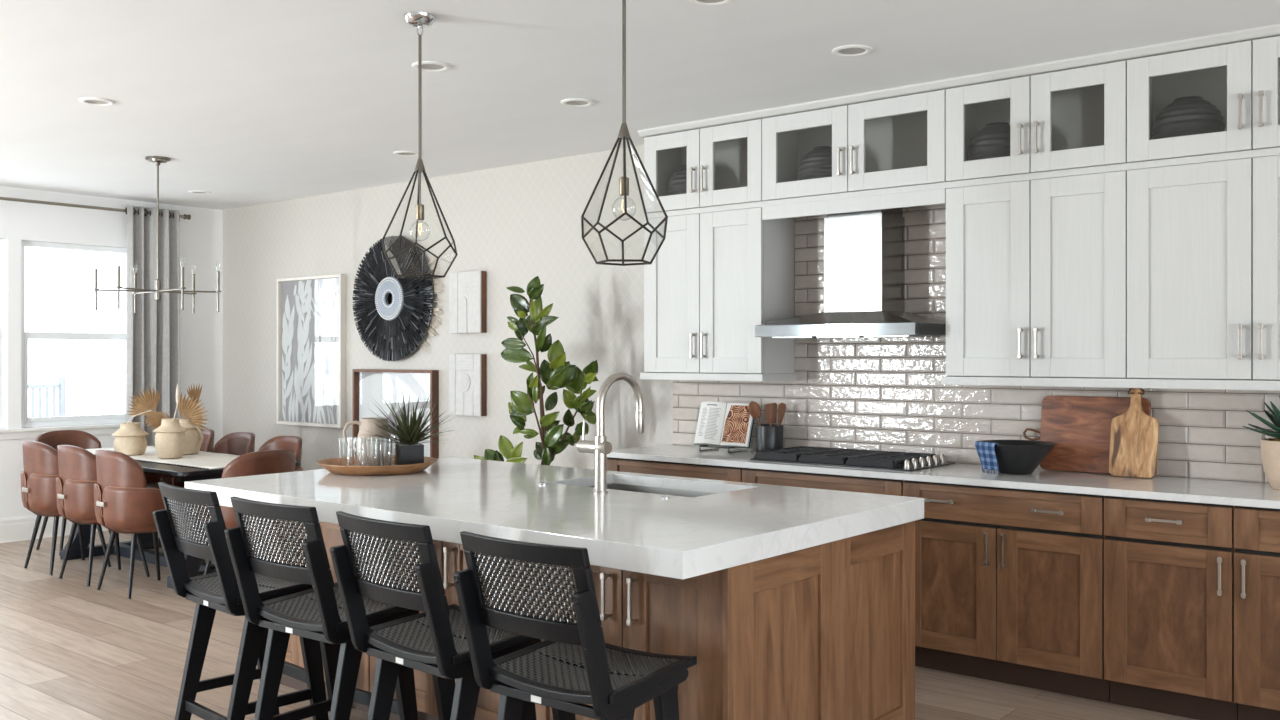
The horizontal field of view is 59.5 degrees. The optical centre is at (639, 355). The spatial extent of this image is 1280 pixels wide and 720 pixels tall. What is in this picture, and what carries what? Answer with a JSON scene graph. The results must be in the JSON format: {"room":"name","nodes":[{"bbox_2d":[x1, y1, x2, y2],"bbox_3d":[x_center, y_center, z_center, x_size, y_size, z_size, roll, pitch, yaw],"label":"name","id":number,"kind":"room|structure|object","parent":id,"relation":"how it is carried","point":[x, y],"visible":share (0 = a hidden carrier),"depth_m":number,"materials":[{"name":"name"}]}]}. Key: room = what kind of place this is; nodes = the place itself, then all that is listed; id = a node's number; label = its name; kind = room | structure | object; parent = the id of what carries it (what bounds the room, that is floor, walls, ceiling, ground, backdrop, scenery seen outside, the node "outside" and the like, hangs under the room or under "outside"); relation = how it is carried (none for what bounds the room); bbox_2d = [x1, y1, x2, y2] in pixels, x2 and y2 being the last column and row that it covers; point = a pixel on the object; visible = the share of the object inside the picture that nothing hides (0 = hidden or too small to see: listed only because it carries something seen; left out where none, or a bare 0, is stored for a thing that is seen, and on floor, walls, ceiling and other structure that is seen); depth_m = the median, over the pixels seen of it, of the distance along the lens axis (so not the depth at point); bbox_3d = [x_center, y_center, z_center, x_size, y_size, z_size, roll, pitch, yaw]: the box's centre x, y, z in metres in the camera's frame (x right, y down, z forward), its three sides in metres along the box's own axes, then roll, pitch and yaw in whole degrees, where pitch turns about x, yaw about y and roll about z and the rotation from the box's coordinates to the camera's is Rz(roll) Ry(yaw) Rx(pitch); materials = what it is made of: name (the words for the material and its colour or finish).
{"room":"kitchen","nodes":[
{"label":"kitchen","id":0,"kind":"room"},
{"bbox_2d":[0,186,222,518],"bbox_3d":[-6.130,0.070,7.446,0.140,2.780,7.460,0,0,40],"label":"wall","id":1,"kind":"structure","parent":0,"point":[201,236],"depth_m":9.37,"materials":[{"name":"paint"}]},
{"bbox_2d":[0,239,4,428],"bbox_3d":[-5.293,-0.170,8.454,0.067,1.488,0.918,0,0,40],"label":"window","id":2,"kind":"structure","parent":1,"relation":"in","point":[2,241],"depth_m":8.78,"materials":[{"name":"plastic"}]},
{"bbox_2d":[0,424,119,439],"bbox_3d":[-5.243,0.618,8.413,0.075,0.084,3.080,0,0,40],"label":"trim","id":3,"kind":"structure","parent":1,"relation":"attached to","point":[22,433],"depth_m":8.97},
{"bbox_2d":[21,240,126,427],"bbox_3d":[-4.642,-0.170,9.239,0.067,1.488,0.918,0,0,40],"label":"window","id":4,"kind":"structure","parent":1,"relation":"in","point":[26,422],"depth_m":9.11,"materials":[{"name":"plastic"}]},
{"bbox_2d":[0,197,190,221],"bbox_3d":[-5.172,-1.212,8.398,0.122,0.070,3.748,0,0,40],"label":"curtain rod","id":5,"kind":"object","parent":1,"relation":"attached to","point":[184,216],"visible":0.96,"depth_m":9.05,"materials":[{"name":"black metal"}]},
{"bbox_2d":[125,205,180,445],"bbox_3d":[-4.160,0.091,9.561,0.142,2.697,0.496,0,0,40],"label":"curtain","id":6,"kind":"object","parent":5,"relation":"hanging from","point":[152,332],"visible":0.7,"depth_m":9.53,"materials":[{"name":"grey fabric"}]},
{"bbox_2d":[0,511,194,542],"bbox_3d":[-6.120,1.365,7.333,0.020,0.190,7.298,0,0,40],"label":"baseboard","id":7,"kind":"structure","parent":1,"relation":"attached to","point":[12,529],"depth_m":8.85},
{"bbox_2d":[0,520,1196,719],"bbox_3d":[-1.498,1.510,3.523,12.280,0.100,7.600,0,0,40],"label":"floor","id":8,"kind":"structure","parent":0,"point":[70,649],"depth_m":5.36,"materials":[{"name":"brown wood"}]},
{"bbox_2d":[21,441,110,575],"bbox_3d":[-3.948,1.018,7.700,0.545,0.888,0.550,0,0,40],"label":"dining chair","id":9,"kind":"object","parent":8,"relation":"on","point":[40,460],"visible":0.59,"depth_m":7.46,"materials":[{"name":"brown leather"}]},
{"bbox_2d":[35,430,114,555],"bbox_3d":[-4.261,1.018,8.457,0.550,0.888,0.545,0,0,40],"label":"dining chair","id":10,"kind":"object","parent":8,"relation":"on","point":[85,440],"visible":0.07,"depth_m":8.59,"materials":[{"name":"brown leather"}]},
{"bbox_2d":[56,445,149,585],"bbox_3d":[-3.528,1.018,7.352,0.545,0.888,0.550,0,0,40],"label":"dining chair","id":11,"kind":"object","parent":8,"relation":"on","point":[76,480],"visible":0.61,"depth_m":7.11,"materials":[{"name":"brown leather"}]},
{"bbox_2d":[94,449,192,598],"bbox_3d":[-3.103,1.018,6.988,0.545,0.888,0.550,0,0,40],"label":"dining chair","id":12,"kind":"object","parent":8,"relation":"on","point":[123,501],"visible":0.8,"depth_m":6.75,"materials":[{"name":"brown leather"}]},
{"bbox_2d":[144,429,213,552],"bbox_3d":[-3.546,1.018,8.578,0.545,0.888,0.550,0,0,40],"label":"dining chair","id":13,"kind":"object","parent":8,"relation":"on","point":[152,479],"visible":0.09,"depth_m":8.61,"materials":[{"name":"brown leather"}]},
{"bbox_2d":[60,460,300,588],"bbox_3d":[-3.334,1.084,7.807,2.150,0.752,0.860,0,0,40],"label":"dining table","id":14,"kind":"object","parent":8,"relation":"on","point":[196,566],"visible":0.2,"depth_m":7.42,"materials":[{"name":"black wood"}]},
{"bbox_2d":[86,445,298,468],"bbox_3d":[-3.268,0.705,7.856,2.050,0.005,0.668,0,0,40],"label":"table runner","id":15,"kind":"object","parent":14,"relation":"on","point":[203,459],"visible":0.39,"depth_m":7.58,"materials":[{"name":"white fabric"}]},
{"bbox_2d":[111,422,148,454],"bbox_3d":[-3.608,0.590,7.930,0.244,0.224,0.244,0,0,40],"label":"clay vase","id":16,"kind":"object","parent":15,"relation":"on","point":[130,439],"visible":0.94,"depth_m":7.85,"materials":[{"name":"ceramic"}]},
{"bbox_2d":[127,410,151,423],"bbox_3d":[-3.554,0.524,7.939,0.167,0.274,0.034,0,0,-5],"label":"twig","id":17,"kind":"object","parent":16,"relation":"in","point":[131,418],"visible":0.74,"depth_m":7.95,"materials":[{"name":"plant"}]},
{"bbox_2d":[153,418,187,458],"bbox_3d":[-3.219,0.568,7.679,0.218,0.268,0.218,0,0,40],"label":"clay vase","id":18,"kind":"object","parent":15,"relation":"on","point":[170,437],"visible":1,"depth_m":7.61,"materials":[{"name":"ceramic"}]},
{"bbox_2d":[173,384,179,418],"bbox_3d":[-3.186,0.438,7.688,0.052,0.485,0.025,0,0,4],"label":"dried flower","id":19,"kind":"object","parent":18,"relation":"in","point":[177,388],"visible":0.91,"depth_m":7.68,"materials":[{"name":"plant"}]},
{"bbox_2d":[179,418,203,454],"bbox_3d":[-3.255,0.577,7.988,0.244,0.250,0.244,0,0,-29],"label":"clay vase","id":20,"kind":"object","parent":15,"relation":"on","point":[194,436],"visible":0.49,"depth_m":7.93,"materials":[{"name":"ceramic"}]},
{"bbox_2d":[127,388,160,415],"bbox_3d":[-3.466,0.440,8.014,0.430,0.444,0.041,0,0,2],"label":"fan","id":21,"kind":"object","parent":20,"relation":"in","point":[142,404],"visible":0.88,"depth_m":8.02,"materials":[{"name":"plant"}]},
{"bbox_2d":[142,412,169,429],"bbox_3d":[-3.377,0.529,7.925,0.277,0.264,0.075,0,0,-12],"label":"leaf","id":22,"kind":"object","parent":20,"relation":"in","point":[153,417],"visible":0.65,"depth_m":7.92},
{"bbox_2d":[178,392,208,431],"bbox_3d":[-3.179,0.459,7.975,0.234,0.404,0.022,0,0,0],"label":"leaf","id":23,"kind":"object","parent":20,"relation":"in","point":[191,408],"visible":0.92,"depth_m":7.97,"materials":[{"name":"plant"}]},
{"bbox_2d":[187,383,201,402],"bbox_3d":[-3.195,0.428,8.029,0.112,0.466,0.037,0,0,-13],"label":"leaf","id":24,"kind":"object","parent":20,"relation":"in","point":[194,392],"visible":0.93,"depth_m":8.03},
{"bbox_2d":[172,432,254,561],"bbox_3d":[-3.107,1.018,8.214,0.545,0.888,0.550,0,0,40],"label":"dining chair","id":25,"kind":"object","parent":8,"relation":"on","point":[238,443],"visible":0.12,"depth_m":8.41,"materials":[{"name":"brown leather"}]},
{"bbox_2d":[152,482,328,719],"bbox_3d":[-1.504,0.969,4.232,0.472,0.982,0.505,0,0,44],"label":"counter stool","id":26,"kind":"object","parent":8,"relation":"on","point":[219,591],"visible":0.68,"depth_m":4.17,"materials":[{"name":"black wood"}]},
{"bbox_2d":[198,450,295,574],"bbox_3d":[-2.421,1.018,6.935,0.550,0.888,0.545,0,0,40],"label":"dining chair","id":27,"kind":"object","parent":8,"relation":"on","point":[267,461],"visible":0.12,"depth_m":6.72,"materials":[{"name":"brown leather"}]},
{"bbox_2d":[259,436,302,471],"bbox_3d":[-2.645,1.018,7.832,0.545,0.888,0.550,0,0,40],"label":"dining chair","id":28,"kind":"object","parent":8,"relation":"on","point":[291,443],"visible":0.07,"depth_m":8.01,"materials":[{"name":"brown leather"}]},
{"bbox_2d":[224,496,418,719],"bbox_3d":[-1.076,0.969,3.834,0.472,0.982,0.505,0,0,37],"label":"counter stool","id":29,"kind":"object","parent":8,"relation":"on","point":[317,613],"visible":0.81,"depth_m":3.75,"materials":[{"name":"black wood"}]},
{"bbox_2d":[330,511,541,719],"bbox_3d":[-0.619,0.969,3.451,0.472,0.982,0.505,0,0,42],"label":"counter stool","id":30,"kind":"object","parent":8,"relation":"on","point":[433,641],"visible":0.83,"depth_m":3.35,"materials":[{"name":"black wood"}]},
{"bbox_2d":[453,531,696,719],"bbox_3d":[-0.178,0.969,3.080,0.472,0.982,0.505,0,0,38],"label":"counter stool","id":31,"kind":"object","parent":8,"relation":"on","point":[574,667],"visible":1,"depth_m":2.97,"materials":[{"name":"black wood"}]},
{"bbox_2d":[249,516,914,719],"bbox_3d":[-0.372,1.043,4.646,2.653,0.834,1.268,0,0,40],"label":"kitchen island","id":32,"kind":"object","parent":8,"relation":"on","point":[826,631],"visible":0.44,"depth_m":3.69,"materials":[{"name":"brown wood"}]},
{"bbox_2d":[185,457,923,579],"bbox_3d":[-0.441,0.585,4.569,2.715,0.078,1.522,0,0,40],"label":"island countertop","id":33,"kind":"structure","parent":32,"relation":"on","point":[678,537],"depth_m":4.08,"materials":[{"name":"white stone"}]},
{"bbox_2d":[317,455,436,475],"bbox_3d":[-1.238,0.521,5.288,0.554,0.050,0.554,0,0,40],"label":"round tray","id":34,"kind":"object","parent":33,"relation":"on","point":[331,464],"visible":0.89,"depth_m":5.10,"materials":[{"name":"brown wood"}]},
{"bbox_2d":[350,441,361,465],"bbox_3d":[-1.344,0.459,5.299,0.057,0.148,0.057,0,0,40],"label":"tumbler","id":35,"kind":"object","parent":34,"relation":"on","point":[361,441],"visible":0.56,"depth_m":5.30,"materials":[{"name":"clear glass"}]},
{"bbox_2d":[353,445,364,465],"bbox_3d":[-1.312,0.459,5.230,0.057,0.148,0.057,0,0,40],"label":"tumbler","id":36,"kind":"object","parent":34,"relation":"on","point":[364,445],"visible":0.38,"depth_m":5.23,"materials":[{"name":"clear glass"}]},
{"bbox_2d":[342,417,391,465],"bbox_3d":[-1.299,0.418,5.405,0.179,0.230,0.206,0,0,40],"label":"pitcher","id":37,"kind":"object","parent":34,"relation":"on","point":[365,423],"visible":0.79,"depth_m":5.36,"materials":[{"name":"ceramic"}]},
{"bbox_2d":[366,439,377,465],"bbox_3d":[-1.250,0.459,5.229,0.057,0.148,0.057,0,0,40],"label":"tumbler","id":38,"kind":"object","parent":34,"relation":"on","point":[366,439],"visible":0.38,"depth_m":5.22,"materials":[{"name":"clear glass"}]},
{"bbox_2d":[371,441,382,465],"bbox_3d":[-1.244,0.459,5.299,0.057,0.148,0.057,0,0,40],"label":"tumbler","id":39,"kind":"object","parent":34,"relation":"on","point":[371,441],"visible":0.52,"depth_m":5.30,"materials":[{"name":"clear glass"}]},
{"bbox_2d":[353,386,455,464],"bbox_3d":[-1.113,0.340,5.300,0.546,0.386,0.522,0,0,-21],"label":"potted grass","id":40,"kind":"object","parent":34,"relation":"on","point":[408,450],"depth_m":5.27,"materials":[{"name":"plant"}]},
{"bbox_2d":[396,443,423,464],"bbox_3d":[-1.091,0.477,5.317,0.112,0.112,0.112,0,0,-21],"label":"pot","id":41,"kind":"object","parent":40,"relation":"attached to","point":[406,453],"depth_m":5.27,"materials":[{"name":"ceramic"}]},
{"bbox_2d":[474,276,598,464],"bbox_3d":[-0.613,0.487,6.813,0.990,1.946,0.402,0,0,40],"label":"rubber plant","id":42,"kind":"object","parent":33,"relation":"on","point":[556,374],"visible":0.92,"depth_m":6.77,"materials":[{"name":"green plant"}]},
{"bbox_2d":[576,372,643,493],"bbox_3d":[-0.110,0.306,4.569,0.148,0.479,0.292,0,0,40],"label":"kitchen faucet","id":43,"kind":"object","parent":33,"relation":"on","point":[600,446],"visible":1,"depth_m":4.45,"materials":[{"name":"silver metal"}]},
{"bbox_2d":[587,483,717,497],"bbox_3d":[0.040,0.704,4.739,0.794,0.232,0.449,0,0,40],"label":"sink","id":44,"kind":"object","parent":33,"relation":"in","point":[615,486],"visible":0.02,"depth_m":5.00,"materials":[{"name":"metal"}]},
{"bbox_2d":[607,457,743,481],"bbox_3d":[0.345,1.019,6.322,0.940,0.882,0.655,0,0,40],"label":"base cabinet","id":45,"kind":"object","parent":8,"relation":"on","point":[724,473],"visible":0.06,"depth_m":6.08,"materials":[{"name":"brown wood"}]},
{"bbox_2d":[607,444,1279,508],"bbox_3d":[1.415,0.561,5.430,3.782,0.030,0.644,0,0,40],"label":"countertop","id":46,"kind":"structure","parent":45,"relation":"on","point":[1209,491],"depth_m":4.97,"materials":[{"name":"white stone"}]},
{"bbox_2d":[699,445,747,452],"bbox_3d":[0.473,0.417,6.384,0.420,0.257,0.188,0,0,40],"label":"book stand","id":47,"kind":"object","parent":46,"relation":"on","point":[714,447],"visible":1,"depth_m":6.33,"materials":[{"name":"black metal"}]},
{"bbox_2d":[694,402,753,447],"bbox_3d":[0.472,0.391,6.375,0.384,0.251,0.117,0,0,40],"label":"cookbook","id":48,"kind":"object","parent":47,"relation":"on","point":[719,423],"visible":0.99,"depth_m":6.36,"materials":[{"name":"paper"}]},
{"bbox_2d":[722,405,749,443],"bbox_3d":[0.541,0.387,6.314,0.160,0.209,0.072,0,0,40],"label":"photo","id":49,"kind":"object","parent":48,"relation":"attached to","point":[735,418],"depth_m":6.31},
{"bbox_2d":[755,424,783,450],"bbox_3d":[0.719,0.466,6.219,0.156,0.160,0.156,0,0,40],"label":"utensil crock","id":50,"kind":"object","parent":46,"relation":"on","point":[768,437],"visible":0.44,"depth_m":6.15,"materials":[{"name":"metal"}]},
{"bbox_2d":[748,401,760,425],"bbox_3d":[0.665,0.393,6.216,0.128,0.278,0.036,0,0,27],"label":"wooden spoon","id":51,"kind":"object","parent":50,"relation":"in","point":[754,408],"visible":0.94,"depth_m":6.23,"materials":[{"name":"brown wood"}]},
{"bbox_2d":[764,403,776,425],"bbox_3d":[0.726,0.396,6.224,0.070,0.267,0.019,0,0,-3],"label":"wooden spatula","id":52,"kind":"object","parent":50,"relation":"in","point":[770,409],"visible":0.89,"depth_m":6.22,"materials":[{"name":"brown wood"}]},
{"bbox_2d":[777,403,785,425],"bbox_3d":[0.769,0.395,6.176,0.071,0.272,0.030,0,0,33],"label":"scraper","id":53,"kind":"object","parent":50,"relation":"in","point":[781,407],"visible":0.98,"depth_m":6.17,"materials":[{"name":"brown wood"}]},
{"bbox_2d":[750,446,955,470],"bbox_3d":[1.084,0.521,5.750,0.910,0.049,0.500,0,0,40],"label":"gas cooktop","id":54,"kind":"object","parent":46,"relation":"in","point":[872,459],"visible":1,"depth_m":5.63,"materials":[{"name":"black metal"}]},
{"bbox_2d":[980,440,1055,473],"bbox_3d":[1.745,0.475,5.208,0.360,0.141,0.360,0,0,40],"label":"bowl","id":55,"kind":"object","parent":46,"relation":"on","point":[1013,456],"visible":0.92,"depth_m":5.10,"materials":[{"name":"ceramic"}]},
{"bbox_2d":[975,441,998,474],"bbox_3d":[1.619,0.469,5.155,0.110,0.145,0.137,0,0,-23],"label":"plaid cloth","id":56,"kind":"object","parent":55,"relation":"hanging from","point":[985,450],"visible":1,"depth_m":5.13,"materials":[{"name":"fabric"}]},
{"bbox_2d":[1023,396,1150,473],"bbox_3d":[2.076,0.368,5.237,0.576,0.354,0.069,0,0,40],"label":"cutting board","id":57,"kind":"object","parent":46,"relation":"on","point":[1079,426],"visible":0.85,"depth_m":5.24,"materials":[{"name":"brown wood"}]},
{"bbox_2d":[1109,388,1158,477],"bbox_3d":[2.224,0.340,5.036,0.202,0.410,0.092,0,0,40],"label":"cutting board","id":58,"kind":"object","parent":46,"relation":"on","point":[1134,436],"visible":0.99,"depth_m":5.02,"materials":[{"name":"brown wood"}]},
{"bbox_2d":[1242,395,1279,489],"bbox_3d":[2.669,0.353,4.566,0.366,0.384,0.352,0,0,40],"label":"potted succulent","id":59,"kind":"object","parent":46,"relation":"on","point":[1270,447],"visible":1,"depth_m":4.55,"materials":[{"name":"ceramic"}]},
{"bbox_2d":[1260,438,1279,489],"bbox_3d":[2.673,0.446,4.557,0.260,0.200,0.260,0,0,40],"label":"pot","id":60,"kind":"object","parent":59,"relation":"attached to","point":[1270,447],"depth_m":4.53,"materials":[{"name":"ceramic"}]},
{"bbox_2d":[742,468,903,495],"bbox_3d":[1.058,1.019,5.733,0.901,0.882,0.655,0,0,40],"label":"base cabinet","id":61,"kind":"object","parent":8,"relation":"on","point":[749,475],"visible":0.06,"depth_m":5.49,"materials":[{"name":"brown wood"}]},
{"bbox_2d":[903,480,1109,702],"bbox_3d":[1.755,1.019,5.156,0.902,0.882,0.655,0,0,40],"label":"base cabinet","id":62,"kind":"object","parent":8,"relation":"on","point":[1009,582],"visible":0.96,"depth_m":4.90,"materials":[{"name":"brown wood"}]},
{"bbox_2d":[1104,496,1237,719],"bbox_3d":[2.292,1.019,4.712,0.482,0.882,0.655,0,0,40],"label":"base cabinet","id":63,"kind":"object","parent":8,"relation":"on","point":[1169,565],"visible":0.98,"depth_m":4.49,"materials":[{"name":"brown wood"}]},
{"bbox_2d":[1234,506,1279,719],"bbox_3d":[2.670,1.019,4.399,0.492,0.882,0.655,0,0,40],"label":"base cabinet","id":64,"kind":"object","parent":8,"relation":"on","point":[1256,529],"visible":1,"depth_m":4.28,"materials":[{"name":"brown wood"}]},
{"bbox_2d":[0,0,1279,209],"bbox_3d":[-1.498,-1.370,3.523,12.280,0.100,7.600,0,0,40],"label":"ceiling","id":65,"kind":"structure","parent":0,"point":[249,102],"depth_m":5.19,"materials":[{"name":"paint"}]},
{"bbox_2d":[79,97,114,105],"bbox_3d":[-2.815,-1.315,5.807,0.172,0.008,0.172,0,0,40],"label":"recessed light","id":66,"kind":"object","parent":65,"relation":"in","point":[87,100],"visible":1,"depth_m":5.80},
{"bbox_2d":[93,156,220,313],"bbox_3d":[-3.222,-0.807,7.486,0.796,1.026,0.723,0,0,40],"label":"chandelier","id":67,"kind":"object","parent":65,"relation":"hanging from","point":[157,160],"visible":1,"depth_m":7.47,"materials":[{"name":"silver metal"}]},
{"bbox_2d":[188,190,210,193],"bbox_3d":[-3.554,-1.315,9.040,0.172,0.008,0.172,0,0,40],"label":"recessed light","id":68,"kind":"object","parent":65,"relation":"in","point":[193,191],"visible":1,"depth_m":9.03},
{"bbox_2d":[394,151,417,156],"bbox_3d":[-1.519,-1.315,7.301,0.172,0.008,0.172,0,0,40],"label":"recessed light","id":69,"kind":"object","parent":65,"relation":"in","point":[399,153],"visible":0.94,"depth_m":7.31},
{"bbox_2d":[382,12,457,278],"bbox_3d":[-0.856,-0.811,4.362,0.295,1.016,0.286,0,0,40],"label":"pendant light","id":70,"kind":"object","parent":65,"relation":"hanging from","point":[421,20],"visible":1,"depth_m":4.36,"materials":[{"name":"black metal"}]},
{"bbox_2d":[410,204,429,240],"bbox_3d":[-0.857,-0.517,4.362,0.080,0.145,0.080,0,0,40],"label":"bulb","id":71,"kind":"object","parent":70,"relation":"attached to","point":[419,207],"depth_m":4.35,"materials":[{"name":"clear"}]},
{"bbox_2d":[412,61,449,71],"bbox_3d":[-0.951,-1.315,5.102,0.172,0.008,0.172,0,0,40],"label":"recessed light","id":72,"kind":"object","parent":65,"relation":"in","point":[428,66],"visible":0.88,"depth_m":5.10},
{"bbox_2d":[561,98,593,106],"bbox_3d":[-0.328,-1.315,5.832,0.172,0.008,0.172,0,0,40],"label":"recessed light","id":73,"kind":"object","parent":65,"relation":"in","point":[573,102],"visible":1,"depth_m":5.83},
{"bbox_2d":[581,0,667,265],"bbox_3d":[-0.053,-0.811,3.698,0.290,1.016,0.294,0,0,40],"label":"pendant light","id":74,"kind":"object","parent":65,"relation":"hanging from","point":[624,135],"visible":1,"depth_m":3.69,"materials":[{"name":"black metal"}]},
{"bbox_2d":[612,176,635,220],"bbox_3d":[-0.053,-0.517,3.697,0.080,0.145,0.080,0,0,40],"label":"bulb","id":75,"kind":"object","parent":74,"relation":"attached to","point":[621,180],"depth_m":3.69,"materials":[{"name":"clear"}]},
{"bbox_2d":[689,0,732,5],"bbox_3d":[0.262,-1.315,4.124,0.172,0.008,0.172,0,0,40],"label":"recessed light","id":76,"kind":"object","parent":65,"relation":"in","point":[698,2],"visible":1,"depth_m":4.17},
{"bbox_2d":[832,45,871,56],"bbox_3d":[0.916,-1.315,4.840,0.172,0.008,0.172,0,0,40],"label":"recessed light","id":77,"kind":"object","parent":65,"relation":"in","point":[846,50],"visible":1,"depth_m":4.84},
{"bbox_2d":[223,145,1260,482],"bbox_3d":[0.934,0.070,6.353,12.140,2.780,0.140,0,0,40],"label":"wall","id":78,"kind":"structure","parent":0,"point":[517,224],"depth_m":7.92,"materials":[{"name":"paint"}]},
{"bbox_2d":[277,274,345,427],"bbox_3d":[-2.723,-0.035,9.251,0.906,1.232,0.054,0,0,40],"label":"framed print","id":79,"kind":"object","parent":78,"relation":"attached to","point":[311,310],"visible":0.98,"depth_m":9.26,"materials":[{"name":"paper"}]},
{"bbox_2d":[353,369,438,458],"bbox_3d":[-1.875,0.574,8.543,0.961,0.932,0.064,0,0,40],"label":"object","id":80,"kind":"object","parent":78,"relation":"attached to","point":[370,386],"visible":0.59,"depth_m":8.55,"materials":[{"name":"mirror"}]},
{"bbox_2d":[352,236,443,361],"bbox_3d":[-1.862,-0.433,8.511,1.050,0.959,0.066,0,0,40],"label":"disc","id":81,"kind":"object","parent":78,"relation":"attached to","point":[393,330],"visible":0.98,"depth_m":8.50,"materials":[{"name":"wicker"}]},
{"bbox_2d":[449,354,485,415],"bbox_3d":[-1.236,0.209,8.015,0.332,0.438,0.063,0,0,40],"label":"carved plaque","id":82,"kind":"object","parent":78,"relation":"attached to","point":[467,372],"visible":1,"depth_m":7.97,"materials":[{"name":"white wood"}]},
{"bbox_2d":[449,271,485,332],"bbox_3d":[-1.235,-0.379,8.016,0.332,0.436,0.060,0,0,40],"label":"carved plaque","id":83,"kind":"object","parent":78,"relation":"attached to","point":[467,290],"visible":1,"depth_m":7.97,"materials":[{"name":"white wood"}]},
{"bbox_2d":[644,118,763,212],"bbox_3d":[0.438,-1.050,6.421,0.821,0.465,0.385,0,0,40],"label":"upper cabinet","id":84,"kind":"object","parent":78,"relation":"attached to","point":[724,162],"visible":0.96,"depth_m":6.35,"materials":[{"name":"white"}]},
{"bbox_2d":[667,164,701,209],"bbox_3d":[0.297,-0.974,6.548,0.277,0.276,0.277,0,0,40],"label":"ribbed vase","id":85,"kind":"object","parent":84,"relation":"in","point":[677,185],"visible":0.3,"depth_m":6.45,"materials":[{"name":"ceramic"}]},
{"bbox_2d":[644,207,794,373],"bbox_3d":[0.434,-0.358,6.416,0.821,0.915,0.373,0,0,40],"label":"upper cabinet","id":86,"kind":"object","parent":78,"relation":"attached to","point":[714,277],"visible":0.98,"depth_m":6.25,"materials":[{"name":"white wood"}]},
{"bbox_2d":[640,372,796,381],"bbox_3d":[0.440,0.120,6.427,0.856,0.040,0.349,0,0,40],"label":"trim","id":87,"kind":"structure","parent":86,"relation":"attached to","point":[650,375],"depth_m":6.25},
{"bbox_2d":[762,188,945,219],"bbox_3d":[1.066,-0.766,5.713,1.044,0.072,0.019,0,0,40],"label":"trim","id":88,"kind":"structure","parent":86,"relation":"attached to","point":[934,196],"depth_m":5.67,"materials":[{"name":"wood"}]},
{"bbox_2d":[755,208,945,338],"bbox_3d":[1.111,-0.454,5.773,0.906,0.724,0.502,0,0,40],"label":"range hood","id":89,"kind":"object","parent":78,"relation":"attached to","point":[864,251],"visible":0.91,"depth_m":5.74,"materials":[{"name":"metal"}]},
{"bbox_2d":[762,89,946,200],"bbox_3d":[1.159,-1.050,5.825,1.047,0.465,0.385,0,0,40],"label":"upper cabinet","id":90,"kind":"object","parent":78,"relation":"attached to","point":[900,141],"visible":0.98,"depth_m":5.81,"materials":[{"name":"white"}]},
{"bbox_2d":[797,146,835,195],"bbox_3d":[0.979,-0.974,5.984,0.277,0.276,0.277,0,0,40],"label":"ribbed vase","id":91,"kind":"object","parent":90,"relation":"in","point":[817,163],"visible":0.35,"depth_m":5.88,"materials":[{"name":"ceramic"}]},
{"bbox_2d":[637,23,1279,137],"bbox_3d":[1.513,-1.301,5.506,3.699,0.036,0.326,0,0,40],"label":"trim","id":92,"kind":"structure","parent":78,"relation":"attached to","point":[1272,30],"depth_m":5.21,"materials":[{"name":"wood"}]},
{"bbox_2d":[673,204,1279,482],"bbox_3d":[1.674,-0.147,5.642,3.813,1.386,0.012,0,0,40],"label":"wall tile","id":93,"kind":"structure","parent":78,"relation":"attached to","point":[879,394],"depth_m":5.83,"materials":[{"name":"tile"}]},
{"bbox_2d":[946,170,1126,377],"bbox_3d":[1.878,-0.358,5.222,0.828,0.915,0.373,0,0,40],"label":"upper cabinet","id":94,"kind":"object","parent":78,"relation":"attached to","point":[1036,270],"visible":1,"depth_m":5.08,"materials":[{"name":"white wood"}]},
{"bbox_2d":[946,60,1127,181],"bbox_3d":[1.882,-1.050,5.226,0.828,0.465,0.385,0,0,40],"label":"upper cabinet","id":95,"kind":"object","parent":78,"relation":"attached to","point":[1075,118],"visible":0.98,"depth_m":5.15,"materials":[{"name":"white"}]},
{"bbox_2d":[967,122,1016,177],"bbox_3d":[1.715,-0.974,5.375,0.277,0.276,0.277,0,0,40],"label":"ribbed vase","id":96,"kind":"object","parent":95,"relation":"in","point":[993,140],"visible":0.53,"depth_m":5.28,"materials":[{"name":"ceramic"}]},
{"bbox_2d":[1127,155,1279,379],"bbox_3d":[2.572,-0.358,4.648,0.971,0.915,0.373,0,0,40],"label":"upper cabinet","id":97,"kind":"object","parent":78,"relation":"attached to","point":[1203,239],"visible":1,"depth_m":4.65,"materials":[{"name":"white wood"}]},
{"bbox_2d":[644,147,1279,218],"bbox_3d":[1.444,-0.818,5.407,3.677,0.029,0.009,0,0,40],"label":"trim","id":98,"kind":"structure","parent":97,"relation":"attached to","point":[1272,151],"depth_m":5.21,"materials":[{"name":"wood"}]},
{"bbox_2d":[941,376,1279,390],"bbox_3d":[2.255,0.120,4.926,1.815,0.040,0.349,0,0,40],"label":"trim","id":99,"kind":"structure","parent":97,"relation":"attached to","point":[1216,384],"depth_m":4.86,"materials":[{"name":"wood"}]},
{"bbox_2d":[1127,36,1279,162],"bbox_3d":[2.576,-1.050,4.652,0.971,0.465,0.385,0,0,40],"label":"upper cabinet","id":100,"kind":"object","parent":78,"relation":"attached to","point":[1241,79],"visible":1,"depth_m":4.67,"materials":[{"name":"white"}]},
{"bbox_2d":[1151,96,1225,158],"bbox_3d":[2.371,-0.974,4.846,0.291,0.276,0.291,0,0,40],"label":"ribbed vase","id":101,"kind":"object","parent":100,"relation":"in","point":[1189,115],"visible":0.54,"depth_m":4.74,"materials":[{"name":"ceramic"}]},
{"label":"outside","id":102,"kind":"structure","parent":0,"visible":0},
{"bbox_3d":[-6.341,1.530,12.384,6.440,0.100,5.000,0,0,40],"label":"ground","id":103,"kind":"structure","parent":102,"visible":0},
{"bbox_2d":[28,377,65,416],"bbox_3d":[-6.792,0.860,12.192,0.070,1.240,1.030,0,0,40],"label":"fence","id":104,"kind":"object","parent":103,"relation":"on","point":[61,385],"visible":0.38,"depth_m":12.47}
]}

